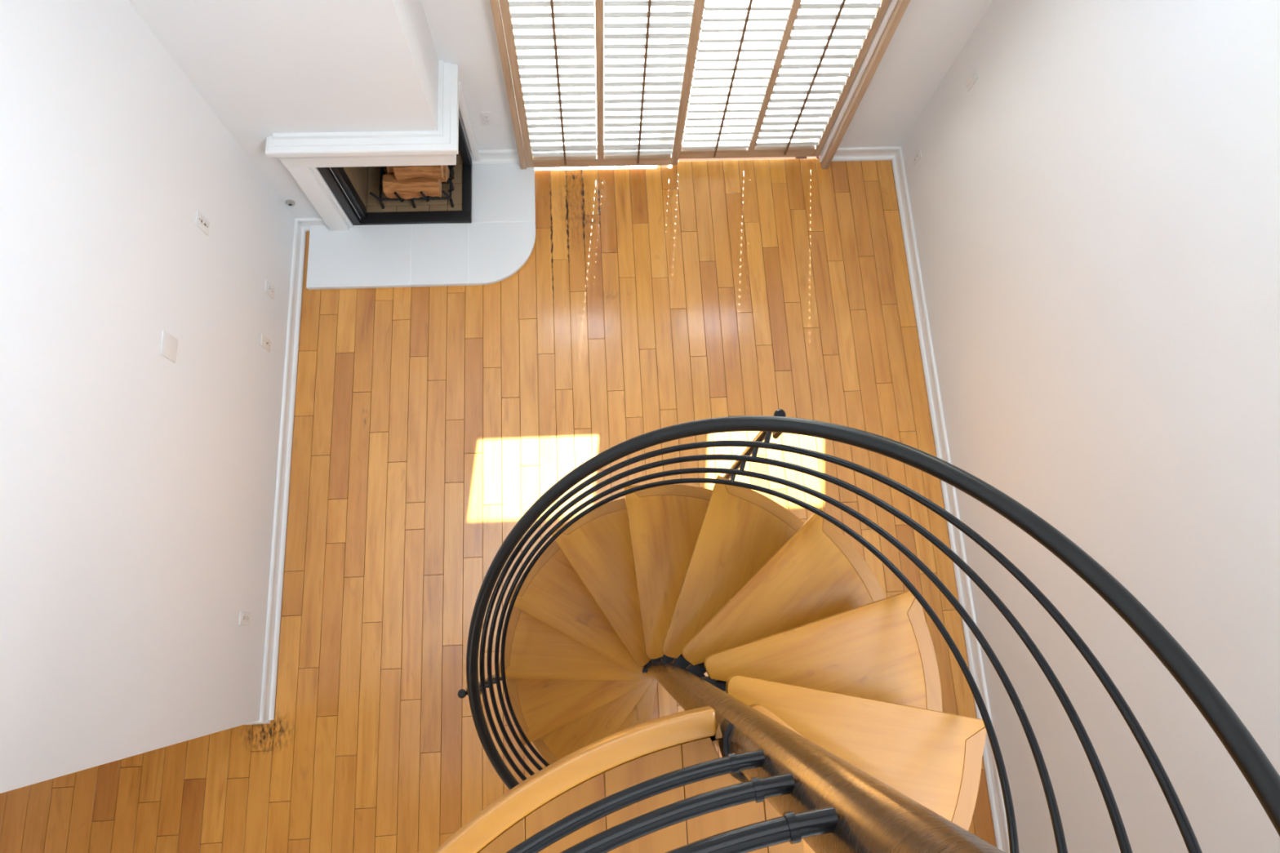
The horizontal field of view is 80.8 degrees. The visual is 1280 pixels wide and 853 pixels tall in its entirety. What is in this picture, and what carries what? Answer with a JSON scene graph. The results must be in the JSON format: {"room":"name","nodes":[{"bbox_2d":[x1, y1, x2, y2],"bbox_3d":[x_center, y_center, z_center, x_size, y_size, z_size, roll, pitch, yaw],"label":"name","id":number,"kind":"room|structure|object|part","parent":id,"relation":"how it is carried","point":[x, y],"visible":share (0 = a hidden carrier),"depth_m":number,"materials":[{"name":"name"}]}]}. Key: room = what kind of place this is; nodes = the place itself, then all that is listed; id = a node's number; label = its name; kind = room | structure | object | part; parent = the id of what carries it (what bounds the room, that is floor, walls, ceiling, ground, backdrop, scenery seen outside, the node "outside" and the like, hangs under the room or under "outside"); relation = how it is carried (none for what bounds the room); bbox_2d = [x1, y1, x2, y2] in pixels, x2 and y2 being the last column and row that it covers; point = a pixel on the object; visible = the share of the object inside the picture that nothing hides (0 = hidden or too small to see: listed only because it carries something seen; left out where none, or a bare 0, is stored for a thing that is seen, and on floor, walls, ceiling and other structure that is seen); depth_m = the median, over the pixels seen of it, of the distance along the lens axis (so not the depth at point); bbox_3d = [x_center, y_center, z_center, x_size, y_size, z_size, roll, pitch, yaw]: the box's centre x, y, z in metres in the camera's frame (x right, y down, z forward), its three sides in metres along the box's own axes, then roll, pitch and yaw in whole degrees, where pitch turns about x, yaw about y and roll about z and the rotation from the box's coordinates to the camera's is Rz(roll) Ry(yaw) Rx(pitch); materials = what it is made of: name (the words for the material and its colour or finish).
{"room":"living room","nodes":[
{"label":"living room","id":0,"kind":"room"},
{"bbox_2d":[0,0,294,793],"bbox_3d":[-2.051,-0.889,1.583,0.120,6.200,3.540,-2,76,-3],"label":"wall","id":1,"kind":"structure","parent":0,"point":[138,485],"depth_m":2.98,"materials":[{"name":"white paint"}]},
{"bbox_2d":[160,330,177,362],"bbox_3d":[-2.067,-0.350,3.304,0.006,0.115,0.110,-2,76,-3],"label":"blank plate","id":2,"kind":"object","parent":1,"relation":"attached to","point":[169,344],"visible":1,"depth_m":3.30,"materials":[{"name":"white plastic"}]},
{"bbox_2d":[195,209,209,235],"bbox_3d":[-2.106,-0.983,3.630,0.014,0.115,0.075,-2,76,-3],"label":"switch plate","id":3,"kind":"object","parent":1,"relation":"attached to","point":[202,221],"visible":1,"depth_m":3.62,"materials":[{"name":"white plastic"}]},
{"bbox_2d":[238,611,250,625],"bbox_3d":[-2.049,0.995,3.903,0.008,0.115,0.070,-2,76,-3],"label":"power outlet","id":4,"kind":"object","parent":1,"relation":"attached to","point":[244,616],"visible":1,"depth_m":3.90,"materials":[{"name":"white plastic"}]},
{"bbox_2d":[244,720,270,724],"bbox_3d":[-2.094,1.604,4.078,0.132,0.115,0.030,-2,76,-3],"label":"baseboard","id":5,"kind":"structure","parent":1,"relation":"attached to","point":[256,722],"depth_m":4.11,"materials":[{"name":"white paint"}]},
{"bbox_2d":[260,333,271,352],"bbox_3d":[-2.124,-0.474,4.281,0.012,0.115,0.070,-2,76,-3],"label":"cable jack","id":6,"kind":"object","parent":1,"relation":"attached to","point":[265,342],"visible":1,"depth_m":4.27,"materials":[{"name":"white plastic"}]},
{"bbox_2d":[265,280,275,298],"bbox_3d":[-2.143,-0.794,4.363,0.008,0.115,0.070,-2,76,-3],"label":"power outlet","id":7,"kind":"object","parent":1,"relation":"attached to","point":[269,289],"visible":1,"depth_m":4.35,"materials":[{"name":"white plastic"}]},
{"bbox_2d":[259,218,306,722],"bbox_3d":[-2.102,0.145,4.458,0.030,0.115,3.007,-2,76,-3],"label":"baseboard","id":8,"kind":"structure","parent":1,"relation":"attached to","point":[273,621],"depth_m":4.41,"materials":[{"name":"white paint"}]},
{"bbox_2d":[128,0,439,221],"bbox_3d":[-1.530,-2.311,1.979,1.075,6.200,0.445,-2,76,-3],"label":"wall","id":9,"kind":"structure","parent":0,"point":[264,68],"depth_m":3.53,"materials":[{"name":"white paint"}]},
{"bbox_2d":[285,200,295,206],"bbox_3d":[-2.135,-1.363,4.596,0.054,0.054,0.019,-2,76,-3],"label":"gas valve","id":10,"kind":"object","parent":9,"relation":"attached to","point":[289,202],"visible":1,"depth_m":4.58,"materials":[{"name":"silver metal"}]},
{"bbox_2d":[294,217,326,231],"bbox_3d":[-2.093,-1.298,4.835,0.202,0.115,0.030,-2,76,-3],"label":"baseboard","id":11,"kind":"structure","parent":9,"relation":"attached to","point":[305,223],"depth_m":4.81,"materials":[{"name":"white paint"}]},
{"bbox_2d":[0,148,996,852],"bbox_3d":[-1.240,2.095,4.112,6.439,0.120,8.130,-2,76,-3],"label":"floor","id":12,"kind":"structure","parent":0,"point":[428,421],"depth_m":4.61,"materials":[{"name":"brown wood"}]},
{"bbox_2d":[306,163,535,289],"bbox_3d":[-1.408,-1.327,4.914,1.445,0.040,0.891,-2,76,-3],"label":"hearth","id":13,"kind":"object","parent":12,"relation":"on","point":[500,238],"visible":0.94,"depth_m":4.85,"materials":[{"name":"white tile"}]},
{"bbox_2d":[265,60,480,230],"bbox_3d":[-1.514,-1.612,4.493,1.003,0.948,0.542,-2,76,-3],"label":"fireplace","id":14,"kind":"object","parent":13,"relation":"on","point":[356,159],"depth_m":4.29,"materials":[{"name":"white paint"}]},
{"bbox_2d":[386,165,395,175],"bbox_3d":[-1.507,-1.644,4.823,0.203,0.133,0.106,-6,76,-4],"label":"log","id":15,"kind":"object","parent":14,"relation":"in","point":[390,171],"visible":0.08,"depth_m":4.77,"materials":[{"name":"brown wood"}]},
{"bbox_3d":[-1.473,-1.625,4.608,0.757,0.697,0.462,-2,76,-3],"label":"steel frame","id":16,"kind":"part","parent":14,"relation":"part of","materials":[{"name":"black metal"}]},
{"bbox_3d":[-1.444,-1.579,4.839,0.511,0.206,0.306,-2,76,-3],"label":"fire grate","id":17,"kind":"part","parent":14,"relation":"part of","materials":[{"name":"black metal"}]},
{"bbox_2d":[382,173,441,199],"bbox_3d":[-1.447,-1.531,4.788,0.350,0.115,0.134,0,75,-3],"label":"log","id":18,"kind":"object","parent":14,"relation":"on","point":[406,188],"visible":0.88,"depth_m":4.75,"materials":[{"name":"brown wood"}]},
{"bbox_2d":[393,164,444,180],"bbox_3d":[-1.386,-1.606,4.719,0.295,0.092,0.097,-1,75,-3],"label":"log","id":19,"kind":"object","parent":18,"relation":"on","point":[401,172],"visible":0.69,"depth_m":4.69,"materials":[{"name":"brown wood"}]},
{"bbox_2d":[440,164,448,182],"bbox_3d":[-1.318,-1.630,4.833,0.160,0.104,0.134,3,75,-2],"label":"log","id":20,"kind":"object","parent":14,"relation":"in","point":[446,170],"visible":0.17,"depth_m":4.82,"materials":[{"name":"brown wood"}]},
{"bbox_2d":[457,408,1279,852],"bbox_3d":[0.114,0.759,2.176,1.464,4.420,1.421,-2,76,-3],"label":"spiral staircase","id":21,"kind":"structure","parent":12,"relation":"on","point":[836,680],"depth_m":2.14,"materials":[{"name":"brown wood"}]},
{"bbox_3d":[-0.648,1.067,3.133,0.025,1.016,0.025,-2,76,-3],"label":"post","id":22,"kind":"part","parent":21,"relation":"part of","materials":[{"name":"black metal"}]},
{"bbox_3d":[-0.042,0.693,3.073,0.056,0.060,0.560,-24,78,-9],"label":"tread arm","id":23,"kind":"part","parent":21,"relation":"part of","materials":[{"name":"black metal"}]},
{"bbox_3d":[0.114,0.606,2.863,0.056,0.060,0.560,2,75,-2],"label":"tread arm","id":24,"kind":"part","parent":21,"relation":"part of","materials":[{"name":"black metal"}]},
{"bbox_3d":[0.269,0.587,2.636,0.056,0.060,0.560,28,76,5],"label":"tread arm","id":25,"kind":"part","parent":21,"relation":"part of","materials":[{"name":"black metal"}]},
{"bbox_3d":[0.390,0.627,2.392,0.560,0.060,0.056,-33,79,-10],"label":"tread arm","id":26,"kind":"part","parent":21,"relation":"part of","materials":[{"name":"black metal"}]},
{"bbox_3d":[0.454,0.704,2.135,0.560,0.060,0.056,-7,76,-4],"label":"tread arm","id":27,"kind":"part","parent":21,"relation":"part of","materials":[{"name":"black metal"}]},
{"bbox_3d":[0.339,0.102,2.460,0.025,1.043,0.025,-2,76,-3],"label":"post","id":28,"kind":"part","parent":21,"relation":"part of","materials":[{"name":"black metal"}]},
{"bbox_3d":[0.122,0.823,2.426,1.374,3.081,1.374,-2,76,-3],"label":"guard rail","id":29,"kind":"part","parent":21,"relation":"part of","materials":[{"name":"black metal"}]},
{"bbox_3d":[0.131,0.777,2.249,1.374,3.081,1.374,-2,76,-3],"label":"guard rail","id":30,"kind":"part","parent":21,"relation":"part of","materials":[{"name":"black metal"}]},
{"bbox_2d":[433,706,804,852],"bbox_3d":[-0.170,1.030,1.069,0.875,0.094,1.159,-2,76,-3],"label":"upper landing edge","id":31,"kind":"structure","parent":0,"point":[615,762],"depth_m":1.15,"materials":[{"name":"brown wood"}]},
{"bbox_2d":[506,749,838,852],"bbox_3d":[-0.312,0.833,0.584,0.336,0.937,1.360,30,76,5],"label":"guard rail","id":32,"kind":"object","parent":31,"relation":"on","point":[791,827],"visible":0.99,"depth_m":0.77,"materials":[{"name":"black metal"}]},
{"bbox_3d":[-0.312,0.848,0.643,0.321,0.020,1.350,30,76,5],"label":"guard rail","id":33,"kind":"part","parent":32,"relation":"part of","materials":[{"name":"black metal"}]},
{"bbox_3d":[-0.305,0.810,0.498,0.321,0.020,1.350,30,76,5],"label":"guard rail","id":34,"kind":"part","parent":32,"relation":"part of","materials":[{"name":"black metal"}]},
{"bbox_2d":[421,0,992,159],"bbox_3d":[-0.084,-2.630,2.131,4.001,6.200,0.100,-2,76,-3],"label":"wall","id":35,"kind":"structure","parent":0,"point":[930,35],"depth_m":4.28,"materials":[{"name":"white paint"}]},
{"bbox_2d":[480,111,493,124],"bbox_3d":[-0.939,-1.888,4.612,0.066,0.115,0.008,-2,76,-3],"label":"power outlet","id":36,"kind":"object","parent":35,"relation":"attached to","point":[486,117],"visible":1,"depth_m":4.61,"materials":[{"name":"white plastic"}]},
{"bbox_2d":[469,149,519,164],"bbox_3d":[-0.955,-1.782,4.974,0.320,0.115,0.030,-2,76,-3],"label":"baseboard","id":37,"kind":"structure","parent":35,"relation":"attached to","point":[491,156],"depth_m":4.98,"materials":[{"name":"white paint"}]},
{"bbox_2d":[489,0,526,168],"bbox_3d":[-0.723,-2.055,3.875,0.038,2.400,0.075,-2,76,-3],"label":"trim","id":38,"kind":"structure","parent":35,"relation":"attached to","point":[495,4],"depth_m":4.18,"materials":[{"name":"brown wood"}]},
{"bbox_2d":[498,0,703,167],"bbox_3d":[-0.199,-2.050,3.958,1.010,2.296,0.075,-2,76,-3],"label":"shutter","id":39,"kind":"object","parent":35,"relation":"attached to","point":[564,158],"visible":1,"depth_m":4.28,"materials":[{"name":"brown wood"}]},
{"bbox_3d":[-0.445,-2.001,3.967,0.012,2.101,0.010,-2,76,-3],"label":"tilt rod","id":40,"kind":"part","parent":39,"relation":"part of","materials":[{"name":"brown wood"}]},
{"bbox_3d":[-0.249,-1.775,5.028,0.920,0.085,0.030,-2,76,-3],"label":"rail","id":41,"kind":"part","parent":39,"relation":"part of","materials":[{"name":"brown wood"}]},
{"bbox_3d":[0.035,-2.019,3.995,0.012,2.101,0.010,-2,76,-3],"label":"tilt rod","id":42,"kind":"part","parent":39,"relation":"part of","materials":[{"name":"brown wood"}]},
{"bbox_2d":[508,0,868,150],"bbox_3d":[0.272,-2.240,4.063,2.020,2.340,0.045,-2,76,-3],"label":"door","id":43,"kind":"structure","parent":35,"relation":"in","point":[675,20],"depth_m":4.51,"materials":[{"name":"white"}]},
{"bbox_2d":[678,0,890,159],"bbox_3d":[0.779,-2.133,4.028,1.009,2.300,0.088,-2,76,-3],"label":"shutter","id":44,"kind":"object","parent":35,"relation":"attached to","point":[726,135],"visible":0.94,"depth_m":4.43,"materials":[{"name":"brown wood"}]},
{"bbox_3d":[0.548,-2.078,4.037,0.012,2.105,0.010,-2,76,-3],"label":"tilt rod","id":45,"kind":"part","parent":44,"relation":"part of","materials":[{"name":"brown wood"}]},
{"bbox_3d":[0.728,-1.860,5.100,0.919,0.085,0.030,-2,76,-3],"label":"rail","id":46,"kind":"part","parent":44,"relation":"part of","materials":[{"name":"brown wood"}]},
{"bbox_3d":[1.027,-2.104,4.066,0.012,2.105,0.010,-2,76,-3],"label":"tilt rod","id":47,"kind":"part","parent":44,"relation":"part of","materials":[{"name":"brown wood"}]},
{"bbox_2d":[818,0,897,162],"bbox_3d":[1.293,-2.142,4.053,0.014,2.335,0.065,-2,76,-3],"label":"trim","id":48,"kind":"structure","parent":35,"relation":"attached to","point":[892,4],"depth_m":4.37,"materials":[{"name":"white paint"}]},
{"bbox_2d":[821,0,910,168],"bbox_3d":[1.325,-2.121,4.010,0.040,2.440,0.090,-2,76,-3],"label":"trim","id":49,"kind":"structure","parent":35,"relation":"attached to","point":[901,6],"depth_m":4.32,"materials":[{"name":"brown wood"}]},
{"bbox_2d":[831,146,901,161],"bbox_3d":[1.536,-1.867,5.156,0.479,0.115,0.030,-2,76,-3],"label":"baseboard","id":50,"kind":"structure","parent":35,"relation":"attached to","point":[851,153],"depth_m":5.16,"materials":[{"name":"white paint"}]},
{"bbox_2d":[901,0,1279,852],"bbox_3d":[2.177,1.173,1.246,0.120,6.200,8.130,-2,76,-3],"label":"wall","id":51,"kind":"structure","parent":0,"point":[1096,219],"depth_m":3.08,"materials":[{"name":"white paint"}]},
{"bbox_2d":[912,147,921,167],"bbox_3d":[1.793,-1.742,4.872,0.008,0.115,0.070,-2,76,-3],"label":"power outlet","id":52,"kind":"object","parent":51,"relation":"attached to","point":[917,156],"visible":1,"depth_m":4.86,"materials":[{"name":"white plastic"}]},
{"bbox_2d":[891,146,1009,852],"bbox_3d":[1.963,1.944,4.182,0.030,0.115,7.930,-2,76,-3],"label":"baseboard","id":53,"kind":"structure","parent":51,"relation":"attached to","point":[975,660],"depth_m":4.61,"materials":[{"name":"white paint"}]},
{"bbox_2d":[965,66,977,92],"bbox_3d":[1.828,-1.914,4.154,0.010,0.115,0.070,-2,76,-3],"label":"switch plate","id":54,"kind":"object","parent":51,"relation":"attached to","point":[972,77],"visible":1,"depth_m":4.14,"materials":[{"name":"white plastic"}]},
{"label":"outside","id":55,"kind":"structure","parent":0,"visible":0},
{"bbox_2d":[515,0,879,151],"bbox_3d":[-0.730,-8.576,7.003,24.000,0.220,13.900,-2,76,-3],"label":"patio","id":56,"kind":"structure","parent":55,"point":[570,9],"depth_m":5.38,"materials":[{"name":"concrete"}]}
]}

